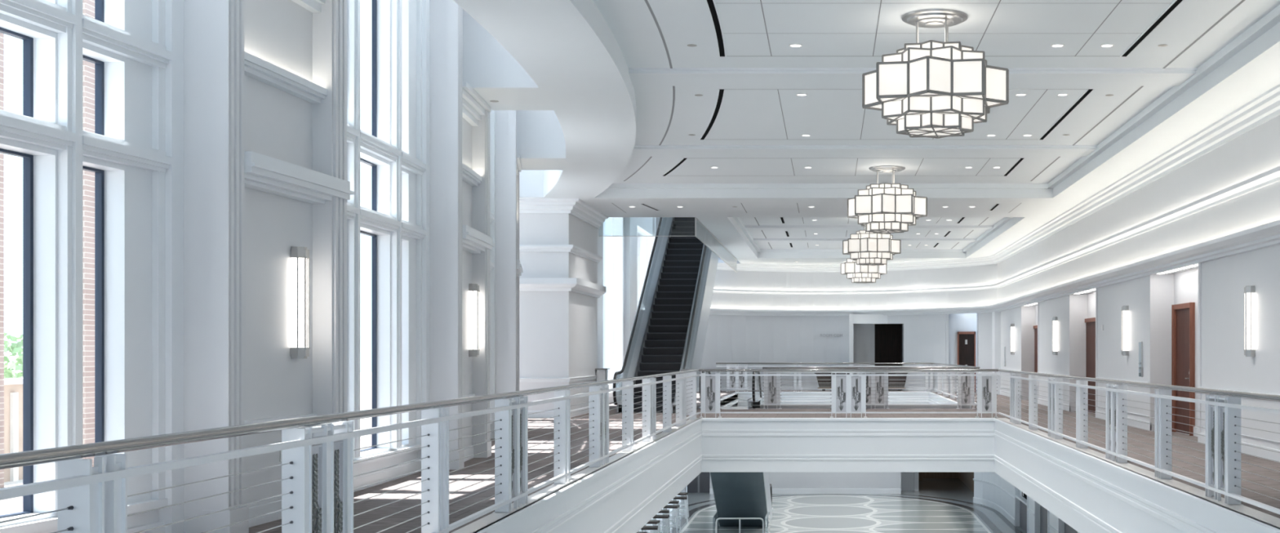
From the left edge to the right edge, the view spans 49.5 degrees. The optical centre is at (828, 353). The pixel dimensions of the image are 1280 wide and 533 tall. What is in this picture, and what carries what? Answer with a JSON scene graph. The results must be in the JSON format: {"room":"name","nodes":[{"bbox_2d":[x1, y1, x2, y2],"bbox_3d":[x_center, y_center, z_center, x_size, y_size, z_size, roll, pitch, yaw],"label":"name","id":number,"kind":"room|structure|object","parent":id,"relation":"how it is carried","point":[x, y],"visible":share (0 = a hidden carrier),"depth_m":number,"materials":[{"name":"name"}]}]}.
{"room":"convention center lobby","nodes":[
{"label":"convention center lobby","id":0,"kind":"room"},
{"bbox_2d":[4,372,611,485],"bbox_3d":[-202.800,3.800,100.000,394.400,3.900,600.000,0,0,0],"label":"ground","id":1,"kind":"structure","parent":0,"point":[365,377],"depth_m":172.62,"materials":[{"name":"beige concrete"}]},
{"bbox_2d":[0,32,4,488],"bbox_3d":[-9.050,-2.650,14.600,0.300,9.000,0.300,0,0,0],"label":"brick pillar","id":2,"kind":"structure","parent":1,"relation":"on","point":[2,35],"depth_m":14.72,"materials":[{"name":"brown brick"}]},
{"bbox_2d":[4,377,22,482],"bbox_3d":[-11.860,1.270,18.000,0.280,1.800,18.000,0,0,0],"label":"wall","id":3,"kind":"structure","parent":1,"relation":"on","point":[13,388],"depth_m":19.70,"materials":[{"name":"stone"}]},
{"bbox_2d":[4,342,22,378],"bbox_3d":[-21.033,2.591,34.469,3.087,5.923,3.027,0,0,0],"label":"tree","id":4,"kind":"object","parent":1,"relation":"on","point":[14,366],"visible":0.09,"depth_m":34.44,"materials":[{"name":"green plant"}]},
{"bbox_2d":[4,332,22,377],"bbox_3d":[-24.601,2.464,40.488,3.332,6.177,3.205,0,0,0],"label":"tree","id":5,"kind":"object","parent":1,"relation":"on","point":[9,336],"visible":0.08,"depth_m":40.61,"materials":[{"name":"green plant"}]},
{"bbox_2d":[82,0,94,466],"bbox_3d":[-9.090,-2.650,16.600,0.300,9.000,0.300,0,0,0],"label":"brick pillar","id":6,"kind":"structure","parent":1,"relation":"on","point":[88,6],"depth_m":16.52,"materials":[{"name":"brown brick"}]},
{"bbox_2d":[183,0,519,532],"bbox_3d":[-5.555,-2.340,14.980,2.005,7.620,21.280,0,0,0],"label":"wall","id":7,"kind":"structure","parent":0,"point":[239,366],"depth_m":12.11,"materials":[{"name":"paint"}]},
{"bbox_2d":[0,0,183,532],"bbox_3d":[-5.403,-2.350,8.699,0.318,7.600,4.059,0,0,7],"label":"window","id":8,"kind":"structure","parent":7,"relation":"in","point":[135,152],"depth_m":10.08,"materials":[{"name":"paint"}]},
{"bbox_2d":[290,246,310,359],"bbox_3d":[-4.727,-0.450,12.250,0.129,1.000,0.168,0,0,0],"label":"wall sconce","id":9,"kind":"object","parent":7,"relation":"attached to","point":[299,255],"visible":1,"depth_m":12.19,"materials":[{"name":"white glass"}]},
{"bbox_2d":[291,257,306,347],"bbox_3d":[-4.742,-0.450,12.250,0.099,0.820,0.129,0,0,0],"label":"diffuser","id":10,"kind":"object","parent":9,"relation":"attached to","point":[299,265],"depth_m":12.19,"materials":[{"name":"white glass"}]},
{"bbox_2d":[244,0,523,527],"bbox_3d":[-5.191,-0.990,15.100,1.340,4.880,20.897,0,0,-1],"label":"trim","id":11,"kind":"structure","parent":7,"relation":"attached to","point":[264,173],"depth_m":12.03,"materials":[{"name":"paint"}]},
{"bbox_2d":[346,0,429,492],"bbox_3d":[-5.066,-2.350,15.000,0.327,7.600,4.004,0,0,-1],"label":"window","id":12,"kind":"structure","parent":7,"relation":"in","point":[397,149],"depth_m":15.64,"materials":[{"name":"paint"}]},
{"bbox_2d":[468,284,479,356],"bbox_3d":[-4.860,-0.450,18.750,0.129,1.000,0.168,0,0,0],"label":"wall sconce","id":13,"kind":"object","parent":7,"relation":"attached to","point":[473,289],"visible":1,"depth_m":18.68,"materials":[{"name":"white glass"}]},
{"bbox_2d":[468,291,476,349],"bbox_3d":[-4.875,-0.450,18.750,0.099,0.820,0.129,0,0,0],"label":"diffuser","id":14,"kind":"object","parent":13,"relation":"attached to","point":[472,295],"depth_m":18.68,"materials":[{"name":"white glass"}]},
{"bbox_2d":[488,110,494,439],"bbox_3d":[-5.532,-2.350,21.302,0.317,7.600,4.074,0,0,-8],"label":"window","id":15,"kind":"structure","parent":7,"relation":"in","point":[492,113],"depth_m":23.13,"materials":[{"name":"paint"}]},
{"bbox_2d":[360,0,567,197],"bbox_3d":[-5.768,-4.792,18.500,4.464,2.717,23.400,0,0,0],"label":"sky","id":16,"kind":"structure","parent":0,"point":[486,62],"depth_m":17.66,"materials":[{"name":"paint"}]},
{"bbox_2d":[607,4,1279,252],"bbox_3d":[-0.022,-3.690,21.650,9.955,0.100,55.300,0,0,0],"label":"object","id":17,"kind":"structure","parent":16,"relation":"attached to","point":[1182,79],"depth_m":24.58,"materials":[{"name":"paint"}]},
{"bbox_2d":[716,84,1279,271],"bbox_3d":[0.625,-3.300,23.750,10.750,0.260,59.500,0,0,0],"label":"crown molding","id":18,"kind":"structure","parent":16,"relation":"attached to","point":[1265,107],"depth_m":26.42,"materials":[{"name":"paint"}]},
{"bbox_2d":[519,213,597,410],"bbox_3d":[-7.160,-3.740,32.500,2.680,10.420,3.800,0,0,0],"label":"wall","id":19,"kind":"structure","parent":0,"point":[558,330],"depth_m":30.60,"materials":[{"name":"paint"}]},
{"bbox_2d":[519,198,608,417],"bbox_3d":[-7.020,-0.990,32.360,2.960,4.880,4.080,0,0,0],"label":"trim","id":20,"kind":"structure","parent":19,"relation":"attached to","point":[576,207],"depth_m":30.55,"materials":[{"name":"paint"}]},
{"bbox_2d":[597,217,660,403],"bbox_3d":[-6.390,-3.740,45.200,0.520,10.420,21.600,0,0,0],"label":"wall","id":21,"kind":"structure","parent":0,"point":[624,249],"depth_m":41.65,"materials":[{"name":"paint"}]},
{"bbox_2d":[0,388,1279,532],"bbox_3d":[-1.100,1.465,25.000,15.800,0.030,62.000,0,0,0],"label":"floor","id":22,"kind":"structure","parent":0,"point":[13,505],"depth_m":18.14,"materials":[{"name":"beige carpet"}]},
{"bbox_2d":[595,368,609,386],"bbox_3d":[-5.680,0.915,34.230,0.340,1.070,0.340,0,0,0],"label":"railing post","id":23,"kind":"object","parent":22,"relation":"on","point":[602,374],"visible":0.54,"depth_m":34.10,"materials":[{"name":"metal"}]},
{"bbox_2d":[613,217,718,413],"bbox_3d":[-4.335,-2.131,39.195,1.670,7.261,13.701,0,0,0],"label":"escalator","id":24,"kind":"object","parent":22,"relation":"on","point":[669,329],"visible":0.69,"depth_m":37.76,"materials":[{"name":"grey metal"}]},
{"bbox_2d":[680,368,695,415],"bbox_3d":[-3.300,0.915,32.030,0.340,1.070,0.340,0,0,0],"label":"railing post","id":25,"kind":"object","parent":22,"relation":"on","point":[682,370],"visible":0.24,"depth_m":31.90,"materials":[{"name":"metal"}]},
{"bbox_2d":[715,362,933,391],"bbox_3d":[-0.142,0.904,51.206,8.155,1.092,0.148,0,0,0],"label":"guardrail","id":26,"kind":"object","parent":22,"relation":"on","point":[729,383],"visible":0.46,"depth_m":51.15,"materials":[{"name":"silver metal"}]},
{"bbox_2d":[698,368,998,417],"bbox_3d":[0.450,0.904,30.806,6.740,1.092,0.148,0,0,0],"label":"guardrail","id":27,"kind":"object","parent":22,"relation":"on","point":[848,394],"visible":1,"depth_m":30.76,"materials":[{"name":"silver metal"}]},
{"bbox_2d":[814,373,907,391],"bbox_3d":[1.260,1.090,52.375,3.600,0.720,0.610,0,0,0],"label":"guardrail","id":28,"kind":"object","parent":22,"relation":"on","point":[820,384],"visible":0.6,"depth_m":52.12,"materials":[{"name":"silver metal"}]},
{"bbox_2d":[817,387,906,388],"bbox_3d":[1.260,1.340,52.390,3.360,0.040,0.520,0,0,0],"label":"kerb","id":29,"kind":"object","parent":28,"relation":"attached to","point":[818,388],"depth_m":52.13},
{"bbox_2d":[451,417,1279,532],"bbox_3d":[0.450,1.444,16.200,6.940,0.012,28.400,0,0,0],"label":"edging","id":30,"kind":"object","parent":22,"relation":"on","point":[1255,514],"visible":0.75,"depth_m":14.69,"materials":[{"name":"stone"}]},
{"bbox_2d":[0,368,699,532],"bbox_3d":[-2.956,0.904,16.390,0.148,1.092,28.420,0,0,0],"label":"guardrail","id":31,"kind":"object","parent":30,"relation":"on","point":[317,489],"visible":0.99,"depth_m":8.20,"materials":[{"name":"silver metal"}]},
{"bbox_2d":[997,368,1279,515],"bbox_3d":[3.856,0.904,16.390,0.148,1.092,28.420,0,0,0],"label":"guardrail","id":32,"kind":"object","parent":30,"relation":"on","point":[1223,417],"visible":1,"depth_m":15.59,"materials":[{"name":"silver metal"}]},
{"bbox_2d":[760,404,972,408],"bbox_3d":[0.975,1.400,35.860,5.550,0.100,0.220,0,0,0],"label":"kerb","id":33,"kind":"object","parent":22,"relation":"on","point":[770,406],"visible":0.64,"depth_m":35.75,"materials":[{"name":"grey"}]},
{"bbox_2d":[762,367,979,408],"bbox_3d":[1.100,0.904,35.544,5.640,1.092,0.148,0,0,0],"label":"guardrail","id":34,"kind":"object","parent":22,"relation":"on","point":[871,400],"visible":0.79,"depth_m":35.56,"materials":[{"name":"silver metal"}]},
{"bbox_2d":[933,362,978,404],"bbox_3d":[3.956,0.904,43.340,0.148,1.092,15.160,0,0,0],"label":"guardrail","id":35,"kind":"object","parent":22,"relation":"on","point":[945,383],"visible":0.32,"depth_m":45.77,"materials":[{"name":"silver metal"}]},
{"bbox_2d":[637,231,720,306],"bbox_3d":[-5.950,-3.750,53.650,5.100,10.400,0.300,0,0,0],"label":"wall","id":36,"kind":"structure","parent":0,"point":[641,240],"depth_m":53.50,"materials":[{"name":"paint"}]},
{"bbox_2d":[720,395,737,406],"bbox_3d":[-1.100,2.061,25.000,15.800,1.159,62.000,0,0,0],"label":"ceiling","id":37,"kind":"structure","parent":0,"point":[735,404],"depth_m":47.59,"materials":[{"name":"paint"}]},
{"bbox_2d":[698,391,957,408],"bbox_3d":[0.175,2.039,43.515,7.210,1.202,15.030,0,0,0],"label":"fascia","id":38,"kind":"object","parent":37,"relation":"attached to","point":[741,400],"visible":0.21,"depth_m":50.99,"materials":[{"name":"paint"}]},
{"bbox_2d":[474,417,1279,532],"bbox_3d":[0.430,2.039,16.165,6.560,1.202,28.330,0,0,0],"label":"fascia","id":39,"kind":"object","parent":37,"relation":"attached to","point":[1089,494],"visible":1,"depth_m":23.84,"materials":[{"name":"paint"}]},
{"bbox_2d":[360,0,1279,265],"bbox_3d":[-0.950,-3.705,24.500,15.100,0.550,61.000,0,0,0],"label":"ceiling","id":40,"kind":"structure","parent":0,"point":[1254,70],"depth_m":22.16,"materials":[{"name":"paint"}]},
{"bbox_2d":[640,204,660,210],"bbox_3d":[-4.180,-3.425,32.100,0.095,0.010,1.424,0,0,7],"label":"ceiling vent","id":41,"kind":"object","parent":40,"relation":"in","point":[645,205],"visible":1,"depth_m":32.02,"materials":[{"name":"black metal"}]},
{"bbox_2d":[599,217,737,272],"bbox_3d":[-4.580,-3.192,42.305,2.460,0.475,15.510,0,0,0],"label":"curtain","id":42,"kind":"object","parent":40,"relation":"hanging from","point":[702,233],"visible":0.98,"depth_m":39.17,"materials":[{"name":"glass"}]},
{"bbox_2d":[988,204,999,210],"bbox_3d":[3.890,-3.425,32.100,0.096,0.010,1.400,0,0,0],"label":"ceiling vent","id":43,"kind":"object","parent":40,"relation":"in","point":[995,206],"visible":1,"depth_m":31.99,"materials":[{"name":"black metal"}]},
{"bbox_2d":[680,472,973,493],"bbox_3d":[2.179,3.970,52.239,15.110,2.660,10.367,0,0,-22],"label":"wall","id":44,"kind":"structure","parent":0,"point":[903,481],"depth_m":51.40,"materials":[{"name":"grey paint"}]},
{"bbox_2d":[687,472,710,493],"bbox_3d":[-4.925,4.025,51.925,0.910,2.550,0.050,0,0,0],"label":"door","id":45,"kind":"structure","parent":44,"relation":"in","point":[704,477],"depth_m":51.91,"materials":[{"name":"grey glass"}]},
{"bbox_2d":[697,474,699,493],"bbox_3d":[-4.935,4.000,51.930,0.070,2.600,0.100,0,0,0],"label":"door frame","id":46,"kind":"structure","parent":44,"relation":"attached to","point":[699,474],"depth_m":51.88,"materials":[{"name":"grey metal"}]},
{"bbox_2d":[709,488,901,493],"bbox_3d":[-0.875,5.200,51.380,7.190,0.200,0.040,0,0,0],"label":"baseboard","id":47,"kind":"structure","parent":44,"relation":"attached to","point":[774,491],"depth_m":51.36,"materials":[{"name":"paint"}]},
{"bbox_2d":[637,478,1026,532],"bbox_3d":[-1.000,5.350,32.000,16.000,0.100,60.000,0,0,0],"label":"floor","id":48,"kind":"structure","parent":0,"point":[940,505],"depth_m":44.62,"materials":[{"name":"tile"}]},
{"bbox_2d":[640,525,657,532],"bbox_3d":[-4.640,4.811,35.420,0.475,0.982,0.455,0,0,-5],"label":"bar stool","id":49,"kind":"object","parent":48,"relation":"on","point":[645,527],"visible":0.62,"depth_m":35.23,"materials":[{"name":"white metal"}]},
{"bbox_2d":[644,520,660,532],"bbox_3d":[-4.770,4.811,36.640,0.475,0.982,0.455,0,0,5],"label":"bar stool","id":50,"kind":"object","parent":48,"relation":"on","point":[651,522],"visible":0.42,"depth_m":36.61,"materials":[{"name":"white metal"}]},
{"bbox_2d":[652,515,670,532],"bbox_3d":[-4.640,4.811,37.860,0.475,0.982,0.455,0,0,0],"label":"bar stool","id":51,"kind":"object","parent":48,"relation":"on","point":[667,517],"visible":0.66,"depth_m":37.70,"materials":[{"name":"white metal"}]},
{"bbox_2d":[653,509,670,532],"bbox_3d":[-4.770,4.811,39.080,0.475,0.982,0.455,0,0,-5],"label":"bar stool","id":52,"kind":"object","parent":48,"relation":"on","point":[662,511],"visible":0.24,"depth_m":38.89,"materials":[{"name":"white metal"}]},
{"bbox_2d":[662,505,680,532],"bbox_3d":[-4.640,4.811,40.300,0.475,0.982,0.455,0,0,5],"label":"bar stool","id":53,"kind":"object","parent":48,"relation":"on","point":[666,507],"visible":0.78,"depth_m":40.11,"materials":[{"name":"white metal"}]},
{"bbox_2d":[663,500,679,528],"bbox_3d":[-4.770,4.811,41.520,0.475,0.982,0.455,0,0,0],"label":"bar stool","id":54,"kind":"object","parent":48,"relation":"on","point":[677,502],"visible":0.4,"depth_m":41.32,"materials":[{"name":"white metal"}]},
{"bbox_2d":[672,496,688,523],"bbox_3d":[-4.640,4.811,42.740,0.475,0.982,0.455,0,0,-5],"label":"bar stool","id":55,"kind":"object","parent":48,"relation":"on","point":[675,497],"visible":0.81,"depth_m":42.55,"materials":[{"name":"white metal"}]},
{"bbox_2d":[671,492,688,519],"bbox_3d":[-4.770,4.811,43.960,0.475,0.982,0.455,0,0,5],"label":"bar stool","id":56,"kind":"object","parent":48,"relation":"on","point":[684,494],"visible":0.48,"depth_m":43.85,"materials":[{"name":"white metal"}]},
{"bbox_2d":[698,371,773,526],"bbox_3d":[-2.580,2.894,39.967,1.520,4.911,10.579,0,0,0],"label":"escalator","id":57,"kind":"object","parent":48,"relation":"on","point":[736,495],"visible":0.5,"depth_m":39.64,"materials":[{"name":"grey metal"}]},
{"bbox_2d":[712,511,769,532],"bbox_3d":[-2.330,4.820,36.689,1.460,0.960,1.422,0,0,0],"label":"rail","id":58,"kind":"object","parent":48,"relation":"on","point":[716,518],"visible":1,"depth_m":36.24,"materials":[{"name":"white metal"}]},
{"bbox_2d":[697,259,997,391],"bbox_3d":[0.102,-1.040,51.503,12.498,5.020,4.900,0,0,5],"label":"wall","id":59,"kind":"structure","parent":0,"point":[928,338],"depth_m":52.50,"materials":[{"name":"grey paint"}]},
{"bbox_2d":[697,386,942,391],"bbox_3d":[-0.300,1.370,52.095,9.400,0.160,2.753,0,0,0],"label":"baseboard","id":60,"kind":"structure","parent":59,"relation":"attached to","point":[698,388],"depth_m":52.40,"materials":[{"name":"paint"}]},
{"bbox_2d":[848,314,903,390],"bbox_3d":[1.905,-0.025,52.708,2.230,2.950,0.660,0,0,0],"label":"door surround","id":61,"kind":"object","parent":59,"relation":"attached to","point":[853,318],"visible":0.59,"depth_m":52.62,"materials":[{"name":"paint"}]},
{"bbox_2d":[957,331,975,391],"bbox_3d":[5.130,0.325,50.857,0.680,2.250,0.080,0,0,0],"label":"door","id":62,"kind":"structure","parent":59,"relation":"in","point":[966,340],"depth_m":50.85,"materials":[{"name":"brown wood"}]},
{"bbox_2d":[850,313,875,367],"bbox_3d":[1.325,-0.050,57.388,0.950,3.000,8.900,0,0,0],"label":"wall","id":63,"kind":"structure","parent":0,"point":[864,335],"depth_m":53.46,"materials":[{"name":"grey paint"}]},
{"bbox_2d":[875,324,902,390],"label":"door","id":64,"kind":"structure","parent":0,"point":[888,337],"depth_m":54.44,"materials":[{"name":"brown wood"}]},
{"bbox_2d":[592,0,1279,248],"bbox_3d":[-1.067,-3.840,21.700,12.243,0.200,55.400,0,0,0],"label":"ceiling","id":65,"kind":"structure","parent":0,"point":[831,33],"depth_m":19.32,"materials":[{"name":"paint"}]},
{"bbox_2d":[661,158,688,176],"bbox_3d":[-3.104,-3.735,27.502,0.115,0.010,2.729,0,0,-16],"label":"ceiling vent","id":66,"kind":"object","parent":65,"relation":"in","point":[680,162],"visible":1,"depth_m":27.40,"materials":[{"name":"black metal"}]},
{"bbox_2d":[698,88,725,139],"bbox_3d":[-1.839,-3.735,21.634,0.155,0.010,4.610,0,0,-9],"label":"ceiling vent","id":67,"kind":"object","parent":65,"relation":"in","point":[721,92],"visible":1,"depth_m":21.25,"materials":[{"name":"black metal"}]},
{"bbox_2d":[705,0,726,57],"bbox_3d":[-1.286,-3.735,15.050,0.151,0.010,4.302,0,0,-1],"label":"ceiling vent","id":68,"kind":"object","parent":65,"relation":"in","point":[711,4],"visible":1,"depth_m":15.65,"materials":[{"name":"black metal"}]},
{"bbox_2d":[779,217,785,223],"bbox_3d":[-1.295,-3.735,38.450,0.106,0.010,1.700,0,0,0],"label":"ceiling vent","id":69,"kind":"object","parent":65,"relation":"in","point":[782,219],"visible":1,"depth_m":38.31,"materials":[{"name":"black metal"}]},
{"bbox_2d":[788,44,802,47],"bbox_3d":[-0.400,-3.736,16.600,0.170,0.008,0.170,0,0,0],"label":"recessed light","id":70,"kind":"object","parent":65,"relation":"in","point":[789,45],"visible":1,"depth_m":16.59,"materials":[{"name":"white plastic"}]},
{"bbox_2d":[795,93,807,96],"bbox_3d":[-0.390,-3.736,19.760,0.170,0.008,0.170,0,0,0],"label":"recessed light","id":71,"kind":"object","parent":65,"relation":"in","point":[800,94],"visible":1,"depth_m":19.77,"materials":[{"name":"white plastic"}]},
{"bbox_2d":[840,258,887,283],"bbox_3d":[1.220,-3.097,47.600,1.514,1.286,1.514,0,0,-13],"label":"chandelier","id":72,"kind":"object","parent":65,"relation":"hanging from","point":[857,273],"visible":0.55,"depth_m":47.15,"materials":[{"name":"glass"}]},
{"bbox_2d":[842,226,901,265],"bbox_3d":[1.190,-3.097,37.900,1.514,1.286,1.514,0,0,-13],"label":"chandelier","id":73,"kind":"object","parent":65,"relation":"hanging from","point":[867,248],"visible":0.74,"depth_m":37.44,"materials":[{"name":"glass"}]},
{"bbox_2d":[847,165,927,233],"bbox_3d":[1.180,-3.097,27.600,1.514,1.286,1.514,0,0,-13],"label":"chandelier","id":74,"kind":"object","parent":65,"relation":"hanging from","point":[883,207],"visible":1,"depth_m":27.22,"materials":[{"name":"glass"}]},
{"bbox_2d":[612,0,1244,248],"bbox_3d":[-0.274,-3.589,22.997,9.368,0.322,52.006,0,0,0],"label":"joint","id":75,"kind":"object","parent":65,"relation":"attached to","point":[646,1],"visible":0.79,"depth_m":19.36,"materials":[{"name":"grey"}]},
{"bbox_2d":[862,8,1008,138],"bbox_3d":[1.180,-3.097,15.200,1.514,1.286,1.514,0,0,-13],"label":"chandelier","id":76,"kind":"object","parent":65,"relation":"hanging from","point":[931,88],"visible":1,"depth_m":14.83,"materials":[{"name":"glass"}]},
{"bbox_2d":[955,217,965,223],"bbox_3d":[3.715,-3.735,38.450,0.106,0.010,1.700,0,0,0],"label":"ceiling vent","id":77,"kind":"object","parent":65,"relation":"in","point":[962,219],"visible":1,"depth_m":38.41,"materials":[{"name":"black metal"}]},
{"bbox_2d":[1002,158,1024,176],"bbox_3d":[3.712,-3.735,27.500,0.101,0.010,2.600,0,0,0],"label":"ceiling vent","id":78,"kind":"object","parent":65,"relation":"in","point":[1019,161],"visible":1,"depth_m":27.37,"materials":[{"name":"black metal"}]},
{"bbox_2d":[1014,93,1026,96],"bbox_3d":[2.780,-3.736,19.760,0.170,0.008,0.170,0,0,0],"label":"recessed light","id":79,"kind":"object","parent":65,"relation":"in","point":[1020,94],"visible":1,"depth_m":19.76,"materials":[{"name":"white plastic"}]},
{"bbox_2d":[1050,44,1064,47],"bbox_3d":[2.780,-3.736,16.600,0.170,0.008,0.170,0,0,0],"label":"recessed light","id":80,"kind":"object","parent":65,"relation":"in","point":[1052,45],"visible":1,"depth_m":16.59,"materials":[{"name":"white plastic"}]},
{"bbox_2d":[1056,93,1068,96],"bbox_3d":[3.380,-3.736,19.760,0.170,0.008,0.170,0,0,0],"label":"recessed light","id":81,"kind":"object","parent":65,"relation":"in","point":[1061,94],"visible":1,"depth_m":19.76,"materials":[{"name":"white plastic"}]},
{"bbox_2d":[1038,88,1094,139],"bbox_3d":[3.712,-3.735,21.630,0.101,0.010,4.540,0,0,0],"label":"ceiling vent","id":82,"kind":"object","parent":65,"relation":"in","point":[1088,91],"visible":1,"depth_m":21.30,"materials":[{"name":"black metal"}]},
{"bbox_2d":[1099,44,1114,47],"bbox_3d":[3.380,-3.736,16.600,0.170,0.008,0.170,0,0,0],"label":"recessed light","id":83,"kind":"object","parent":65,"relation":"in","point":[1102,45],"visible":1,"depth_m":16.59,"materials":[{"name":"white plastic"}]},
{"bbox_2d":[1120,0,1184,57],"bbox_3d":[3.712,-3.735,15.050,0.101,0.010,4.300,0,0,0],"label":"ceiling vent","id":84,"kind":"object","parent":65,"relation":"in","point":[1175,4],"visible":1,"depth_m":15.66,"materials":[{"name":"black metal"}]},
{"bbox_2d":[973,472,1057,532],"bbox_3d":[5.695,3.970,26.275,1.070,2.660,44.550,0,0,0],"label":"wall","id":85,"kind":"structure","parent":0,"point":[984,491],"depth_m":45.31,"materials":[{"name":"paint"}]},
{"bbox_2d":[973,478,1057,532],"bbox_3d":[5.644,4.875,41.324,0.476,0.850,14.483,0,0,-2],"label":"trim","id":86,"kind":"structure","parent":85,"relation":"attached to","point":[977,500],"depth_m":45.69,"materials":[{"name":"paint"}]},
{"bbox_2d":[1014,487,1028,532],"bbox_3d":[5.865,4.525,40.550,0.330,1.550,2.700,0,0,0],"label":"door","id":87,"kind":"structure","parent":85,"relation":"in","point":[1021,504],"depth_m":41.43,"materials":[{"name":"paint"}]},
{"bbox_2d":[1034,501,1048,532],"bbox_3d":[5.865,4.525,36.700,0.330,1.550,2.400,0,0,0],"label":"door","id":88,"kind":"structure","parent":85,"relation":"in","point":[1041,513],"depth_m":37.62,"materials":[{"name":"paint"}]},
{"bbox_2d":[1057,518,1079,532],"bbox_3d":[5.865,4.525,32.600,0.330,1.550,2.800,0,0,0],"label":"door","id":89,"kind":"structure","parent":85,"relation":"in","point":[1063,527],"depth_m":33.90,"materials":[{"name":"paint"}]},
{"bbox_2d":[997,115,1279,449],"bbox_3d":[6.438,-1.040,21.500,0.925,5.020,55.000,0,0,0],"label":"wall","id":90,"kind":"structure","parent":0,"point":[1216,286],"depth_m":25.28,"materials":[{"name":"paint"}]},
{"bbox_2d":[709,219,1279,315],"bbox_3d":[0.625,-1.565,23.750,10.750,0.230,59.500,0,0,0],"label":"crown molding","id":91,"kind":"structure","parent":90,"relation":"attached to","point":[1266,235],"depth_m":27.22,"materials":[{"name":"paint"}]},
{"bbox_2d":[712,165,1279,294],"bbox_3d":[0.625,-2.360,23.750,10.750,0.140,59.500,0,0,0],"label":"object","id":92,"kind":"object","parent":90,"relation":"attached to","point":[1271,176],"visible":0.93,"depth_m":27.77,"materials":[{"name":"paint"}]},
{"bbox_2d":[1004,346,1005,366],"bbox_3d":[5.983,0.120,46.395,0.034,0.680,0.270,0,0,0],"label":"plaque","id":93,"kind":"object","parent":90,"relation":"attached to","point":[1004,347],"visible":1,"depth_m":46.33,"materials":[{"name":"grey metal"}]},
{"bbox_2d":[1009,324,1014,355],"bbox_3d":[5.936,-0.450,44.200,0.129,1.000,0.168,0,0,0],"label":"wall sconce","id":94,"kind":"object","parent":90,"relation":"attached to","point":[1012,326],"visible":1,"depth_m":44.14,"materials":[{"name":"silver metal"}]},
{"bbox_2d":[1011,326,1014,351],"bbox_3d":[5.951,-0.450,44.200,0.099,0.820,0.129,0,0,0],"label":"diffuser","id":95,"kind":"object","parent":94,"relation":"attached to","point":[1012,327],"depth_m":44.14,"materials":[{"name":"white glass"}]},
{"bbox_2d":[1033,324,1037,373],"bbox_3d":[6.370,0.300,41.450,0.100,2.300,2.300,0,0,0],"label":"door","id":96,"kind":"structure","parent":90,"relation":"in","point":[1035,327],"depth_m":42.02,"materials":[{"name":"brown wood"}]},
{"bbox_2d":[1052,316,1057,355],"bbox_3d":[5.936,-0.450,35.900,0.129,1.000,0.168,0,0,0],"label":"wall sconce","id":97,"kind":"object","parent":90,"relation":"attached to","point":[1055,319],"visible":1,"depth_m":35.84,"materials":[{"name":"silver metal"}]},
{"bbox_2d":[1053,320,1057,351],"bbox_3d":[5.951,-0.450,35.900,0.099,0.820,0.129,0,0,0],"label":"diffuser","id":98,"kind":"object","parent":97,"relation":"attached to","point":[1055,322],"depth_m":35.84,"materials":[{"name":"white glass"}]},
{"bbox_2d":[1084,317,1095,413],"bbox_3d":[6.370,0.300,32.950,0.100,2.300,2.300,0,0,0],"label":"door","id":99,"kind":"structure","parent":90,"relation":"in","point":[1090,322],"depth_m":33.26,"materials":[{"name":"brown wood"}]},
{"bbox_2d":[1120,305,1128,355],"bbox_3d":[5.936,-0.450,27.400,0.129,1.000,0.168,0,0,0],"label":"wall sconce","id":100,"kind":"object","parent":90,"relation":"attached to","point":[1125,309],"visible":1,"depth_m":27.35,"materials":[{"name":"white glass"}]},
{"bbox_2d":[1123,311,1128,351],"bbox_3d":[5.951,-0.450,27.400,0.099,0.820,0.129,0,0,0],"label":"diffuser","id":101,"kind":"object","parent":100,"relation":"attached to","point":[1126,313],"depth_m":27.33,"materials":[{"name":"white glass"}]},
{"bbox_2d":[991,311,1279,443],"bbox_3d":[5.900,0.000,21.300,0.200,2.900,54.400,0,0,0],"label":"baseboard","id":102,"kind":"structure","parent":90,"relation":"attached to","point":[996,316],"depth_m":47.70,"materials":[{"name":"paint"}]},
{"bbox_2d":[1000,390,1279,462],"bbox_3d":[6.195,1.370,21.000,0.450,0.160,54.000,0,0,0],"label":"baseboard","id":103,"kind":"structure","parent":90,"relation":"attached to","point":[1269,455],"depth_m":21.95,"materials":[{"name":"paint"}]},
{"bbox_2d":[1139,342,1142,377],"bbox_3d":[5.983,0.120,26.195,0.034,0.680,0.270,0,0,0],"label":"plaque","id":104,"kind":"object","parent":90,"relation":"attached to","point":[1141,367],"visible":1,"depth_m":26.06,"materials":[{"name":"grey metal"}]},
{"bbox_2d":[1156,263,1198,274],"bbox_3d":[6.090,-1.462,23.775,0.100,0.013,2.750,0,0,0],"label":"light","id":105,"kind":"object","parent":90,"relation":"attached to","point":[1187,267],"visible":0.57,"depth_m":23.75,"materials":[{"name":"white"}]},
{"bbox_2d":[1171,302,1195,435],"bbox_3d":[6.370,0.280,24.585,0.100,2.340,1.270,0,0,0],"label":"door","id":106,"kind":"structure","parent":90,"relation":"in","point":[1183,315],"depth_m":24.61,"materials":[{"name":"brown wood"}]},
{"bbox_2d":[1243,285,1255,356],"bbox_3d":[5.936,-0.450,19.300,0.129,1.000,0.168,0,0,0],"label":"wall sconce","id":107,"kind":"object","parent":90,"relation":"attached to","point":[1250,291],"visible":1,"depth_m":19.25,"materials":[{"name":"white glass"}]},
{"bbox_2d":[1246,293,1254,349],"bbox_3d":[5.951,-0.450,19.300,0.099,0.820,0.129,0,0,0],"label":"diffuser","id":108,"kind":"object","parent":107,"relation":"attached to","point":[1250,296],"depth_m":19.24,"materials":[{"name":"white glass"}]},
{"label":"outside","id":109,"kind":"structure","parent":0,"visible":0},
{"bbox_2d":[4,345,22,365],"bbox_3d":[-210.000,-0.524,220.000,100.000,5.948,320.000,0,0,0],"label":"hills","id":110,"kind":"structure","parent":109,"point":[9,353],"depth_m":328.61,"materials":[{"name":"green plant"}]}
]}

